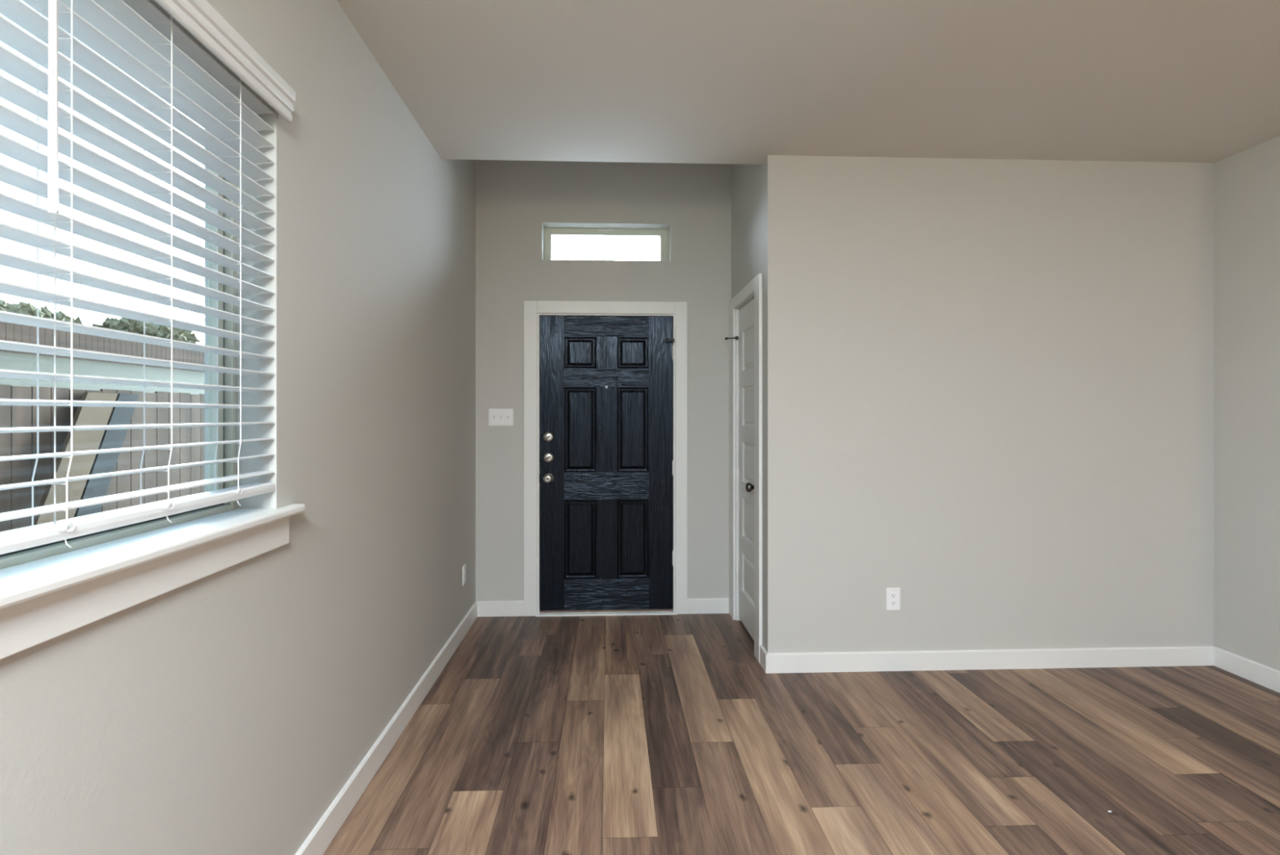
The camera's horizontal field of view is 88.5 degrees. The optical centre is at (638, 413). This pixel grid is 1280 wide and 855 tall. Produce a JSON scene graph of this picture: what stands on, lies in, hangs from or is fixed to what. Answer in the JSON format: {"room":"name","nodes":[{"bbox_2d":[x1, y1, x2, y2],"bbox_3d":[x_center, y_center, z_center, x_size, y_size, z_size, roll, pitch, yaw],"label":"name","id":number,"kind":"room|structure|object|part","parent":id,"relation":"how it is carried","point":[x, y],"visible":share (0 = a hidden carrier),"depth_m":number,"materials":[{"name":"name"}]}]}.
{"room":"empty living room","nodes":[
{"label":"empty living room","id":0,"kind":"room"},
{"bbox_2d":[0,0,475,854],"bbox_3d":[-1.021,-0.479,0.503,0.190,3.700,8.295,0,0,-3],"label":"wall","id":1,"kind":"structure","parent":0,"point":[226,711],"depth_m":1.98,"materials":[{"name":"grey paint"}]},
{"bbox_2d":[0,131,305,659],"bbox_3d":[-1.017,-0.254,1.113,0.212,1.227,1.523,0,0,-3],"label":"window","id":2,"kind":"structure","parent":1,"relation":"in","point":[49,591],"depth_m":1.30,"materials":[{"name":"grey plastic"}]},
{"bbox_3d":[-1.087,-0.302,1.102,0.026,1.066,1.294,0,0,-3],"label":"sash","id":3,"kind":"part","parent":2,"relation":"part of","materials":[{"name":"grey plastic"}]},
{"bbox_2d":[0,0,295,554],"bbox_3d":[-0.959,-0.331,1.101,0.100,1.113,1.404,0,0,-3],"label":"blind","id":4,"kind":"object","parent":2,"relation":"attached to","point":[184,52],"visible":1,"depth_m":1.29,"materials":[{"name":"white plastic"}]},
{"bbox_3d":[-0.980,-0.324,1.100,0.057,1.028,0.012,0,0,-3],"label":"ladder cord","id":5,"kind":"part","parent":4,"relation":"part of","materials":[{"name":"white fabric"}]},
{"bbox_3d":[-0.980,-0.320,1.105,0.002,1.036,0.002,0,0,-3],"label":"lift cord","id":6,"kind":"part","parent":4,"relation":"part of","materials":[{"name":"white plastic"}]},
{"bbox_3d":[-0.980,0.198,1.108,0.053,0.025,1.341,0,0,-3],"label":"rail","id":7,"kind":"part","parent":4,"relation":"part of","materials":[{"name":"white plastic"}]},
{"bbox_3d":[-0.991,-0.324,1.353,0.057,1.028,0.012,0,0,-3],"label":"ladder cord","id":8,"kind":"part","parent":4,"relation":"part of","materials":[{"name":"white fabric"}]},
{"bbox_3d":[-0.983,-0.847,1.107,0.050,0.038,1.346,0,0,-3],"label":"head rail","id":9,"kind":"part","parent":4,"relation":"part of","materials":[{"name":"white plastic"}]},
{"bbox_3d":[-1.002,-0.324,1.606,0.057,1.028,0.012,0,0,-3],"label":"ladder cord","id":10,"kind":"part","parent":4,"relation":"part of","materials":[{"name":"white fabric"}]},
{"bbox_2d":[295,601,477,854],"bbox_3d":[-0.915,1.319,0.407,0.014,0.102,8.095,0,0,-3],"label":"baseboard","id":11,"kind":"structure","parent":1,"relation":"attached to","point":[318,840],"depth_m":2.53,"materials":[{"name":"white paint"}]},
{"bbox_2d":[462,564,466,585],"bbox_3d":[-1.080,1.000,4.086,0.009,0.118,0.075,0,0,-3],"label":"wall outlet","id":12,"kind":"object","parent":1,"relation":"attached to","point":[464,565],"visible":1,"depth_m":4.08,"materials":[{"name":"white plastic"}]},
{"bbox_2d":[475,160,731,600],"bbox_3d":[-0.234,-0.479,4.584,1.743,3.700,0.190,0,0,-3],"label":"wall","id":13,"kind":"structure","parent":0,"point":[516,200],"depth_m":4.49,"materials":[{"name":"grey paint"}]},
{"bbox_2d":[488,408,513,425],"bbox_3d":[-0.929,0.024,4.448,0.166,0.117,0.020,0,0,-3],"label":"light switch","id":14,"kind":"object","parent":13,"relation":"attached to","point":[497,416],"visible":1,"depth_m":4.45,"materials":[{"name":"white plastic"}]},
{"bbox_2d":[475,597,728,616],"bbox_3d":[-0.239,1.319,4.481,1.724,0.102,0.014,0,0,-3],"label":"baseboard","id":15,"kind":"structure","parent":13,"relation":"attached to","point":[717,605],"depth_m":4.45,"materials":[{"name":"white paint"}]},
{"bbox_2d":[524,300,687,616],"bbox_3d":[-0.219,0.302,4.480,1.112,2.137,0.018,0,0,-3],"label":"trim","id":16,"kind":"structure","parent":13,"relation":"attached to","point":[531,308],"depth_m":4.46,"materials":[{"name":"white paint"}]},
{"bbox_2d":[543,227,668,261],"bbox_3d":[-0.223,-1.173,4.644,0.875,0.255,0.061,0,0,-3],"label":"window","id":17,"kind":"structure","parent":13,"relation":"in","point":[548,233],"depth_m":4.62,"materials":[{"name":"grey plastic"}]},
{"bbox_2d":[535,610,676,616],"bbox_3d":[-0.218,1.365,4.547,0.956,0.012,0.185,0,0,-3],"label":"threshold","id":18,"kind":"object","parent":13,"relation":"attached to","point":[650,612],"depth_m":4.47,"materials":[{"name":"white paint"}]},
{"bbox_2d":[539,315,674,612],"bbox_3d":[-0.210,0.344,4.477,0.924,2.024,0.133,0,0,-3],"label":"door","id":19,"kind":"structure","parent":13,"relation":"in","point":[606,464],"depth_m":4.50,"materials":[{"name":"black wood"}]},
{"bbox_3d":[-0.609,0.439,4.448,0.068,0.068,0.068,0,0,-3],"label":"knob","id":20,"kind":"part","parent":19,"relation":"part of","materials":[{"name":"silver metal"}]},
{"bbox_2d":[731,155,790,653],"bbox_3d":[0.719,-0.479,4.103,0.120,3.700,1.234,0,0,-3],"label":"wall","id":21,"kind":"structure","parent":0,"point":[761,193],"depth_m":3.49,"materials":[{"name":"grey paint"}]},
{"bbox_2d":[724,297,754,640],"bbox_3d":[0.653,0.331,4.071,0.124,2.032,0.653,0,0,-3],"label":"door","id":22,"kind":"structure","parent":21,"relation":"in","point":[745,344],"depth_m":4.13,"materials":[{"name":"white wood"}]},
{"bbox_3d":[0.656,0.425,3.805,0.068,0.064,0.064,0,0,-3],"label":"knob","id":23,"kind":"part","parent":22,"relation":"part of","materials":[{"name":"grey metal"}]},
{"bbox_2d":[728,273,762,662],"bbox_3d":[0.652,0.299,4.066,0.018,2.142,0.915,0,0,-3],"label":"trim","id":24,"kind":"structure","parent":21,"relation":"attached to","point":[755,286],"depth_m":3.69,"materials":[{"name":"white paint"}]},
{"bbox_2d":[323,613,1279,854],"bbox_3d":[2.316,1.371,0.560,6.523,0.001,8.115,0,0,-3],"label":"floor","id":25,"kind":"structure","parent":0,"point":[648,734],"depth_m":2.65,"materials":[{"name":"brown wood"}]},
{"bbox_2d":[336,0,1279,164],"bbox_3d":[2.324,-1.900,0.601,6.703,1.059,8.395,0,0,-3],"label":"ceiling","id":26,"kind":"structure","parent":0,"point":[717,82],"depth_m":2.69,"materials":[{"name":"white paint"}]},
{"bbox_2d":[790,155,1213,652],"bbox_3d":[2.034,-0.200,3.604,2.462,3.141,0.120,0,0,-3],"label":"wall","id":27,"kind":"structure","parent":0,"point":[1002,371],"depth_m":3.54,"materials":[{"name":"grey paint"}]},
{"bbox_2d":[886,587,900,609],"bbox_3d":[1.362,0.990,3.509,0.075,0.118,0.009,0,0,-3],"label":"wall outlet","id":28,"kind":"object","parent":27,"relation":"attached to","point":[893,594],"visible":1,"depth_m":3.51,"materials":[{"name":"white plastic"}]},
{"bbox_2d":[890,600,896,605],"bbox_3d":[1.362,1.009,3.507,0.033,0.027,0.003,0,0,-3],"label":"receptacle","id":29,"kind":"object","parent":28,"relation":"attached to","point":[893,602],"depth_m":3.51,"materials":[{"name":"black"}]},
{"bbox_2d":[890,592,896,598],"bbox_3d":[1.362,0.970,3.507,0.033,0.027,0.003,0,0,-3],"label":"receptacle","id":30,"kind":"object","parent":28,"relation":"attached to","point":[893,595],"depth_m":3.51,"materials":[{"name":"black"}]},
{"bbox_2d":[760,644,1213,673],"bbox_3d":[1.907,1.319,3.594,2.476,0.102,0.140,0,0,-3],"label":"baseboard","id":31,"kind":"structure","parent":27,"relation":"attached to","point":[1188,655],"depth_m":3.52,"materials":[{"name":"white paint"}]},
{"bbox_2d":[1213,135,1279,671],"bbox_3d":[3.224,0.000,3.181,0.120,2.741,0.830,0,0,-3],"label":"wall","id":32,"kind":"structure","parent":0,"point":[1246,182],"depth_m":3.41,"materials":[{"name":"grey paint"}]},
{"bbox_2d":[1213,645,1279,693],"bbox_3d":[3.157,1.319,3.178,0.014,0.102,0.830,0,0,-3],"label":"baseboard","id":33,"kind":"structure","parent":32,"relation":"attached to","point":[1265,676],"depth_m":3.39,"materials":[{"name":"white paint"}]},
{"label":"outside","id":34,"kind":"structure","parent":0,"visible":0},
{"bbox_2d":[0,351,204,394],"bbox_3d":[-21.189,0.070,14.078,38.907,2.900,90.000,0,0,-3],"label":"window rail","id":35,"kind":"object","parent":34,"point":[8,361],"depth_m":15.20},
{"bbox_2d":[0,298,83,324],"bbox_3d":[-16.799,-2.186,17.253,3.556,1.754,3.491,0,0,-3],"label":"leafy tree","id":36,"kind":"object","parent":35,"relation":"on","point":[23,308],"visible":0.17,"depth_m":16.98,"materials":[{"name":"green plant"}]},
{"bbox_2d":[31,391,117,525],"bbox_3d":[-3.681,0.685,4.131,0.097,1.670,1.516,0,0,-17],"label":"leaning board","id":37,"kind":"object","parent":35,"relation":"on","point":[82,440],"visible":0.45,"depth_m":4.40,"materials":[{"name":"beige wood"}]},
{"bbox_2d":[0,384,204,531],"bbox_3d":[-4.089,0.669,7.383,0.152,1.703,13.913,0,0,-3],"label":"wooden fence","id":38,"kind":"object","parent":35,"relation":"on","point":[18,471],"visible":0.15,"depth_m":4.93,"materials":[{"name":"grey wood"}]},
{"bbox_2d":[0,321,204,372],"bbox_3d":[-13.869,-1.690,13.470,0.120,0.760,32.240,0,0,-3],"label":"wooden fence","id":39,"kind":"object","parent":35,"relation":"on","point":[10,331],"visible":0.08,"depth_m":16.84,"materials":[{"name":"brown wood"}]},
{"bbox_2d":[73,393,139,517],"bbox_3d":[-3.693,0.685,4.391,0.078,1.670,1.438,0,0,-17],"label":"leaning board","id":40,"kind":"object","parent":35,"relation":"on","point":[103,463],"visible":0.36,"depth_m":4.66,"materials":[{"name":"grey wood"}]},
{"bbox_2d":[91,315,201,343],"bbox_3d":[-16.442,-2.290,21.849,3.077,1.955,3.195,0,0,-3],"label":"leafy tree","id":41,"kind":"object","parent":35,"relation":"on","point":[123,324],"visible":0.23,"depth_m":21.09,"materials":[{"name":"green plant"}]}
]}

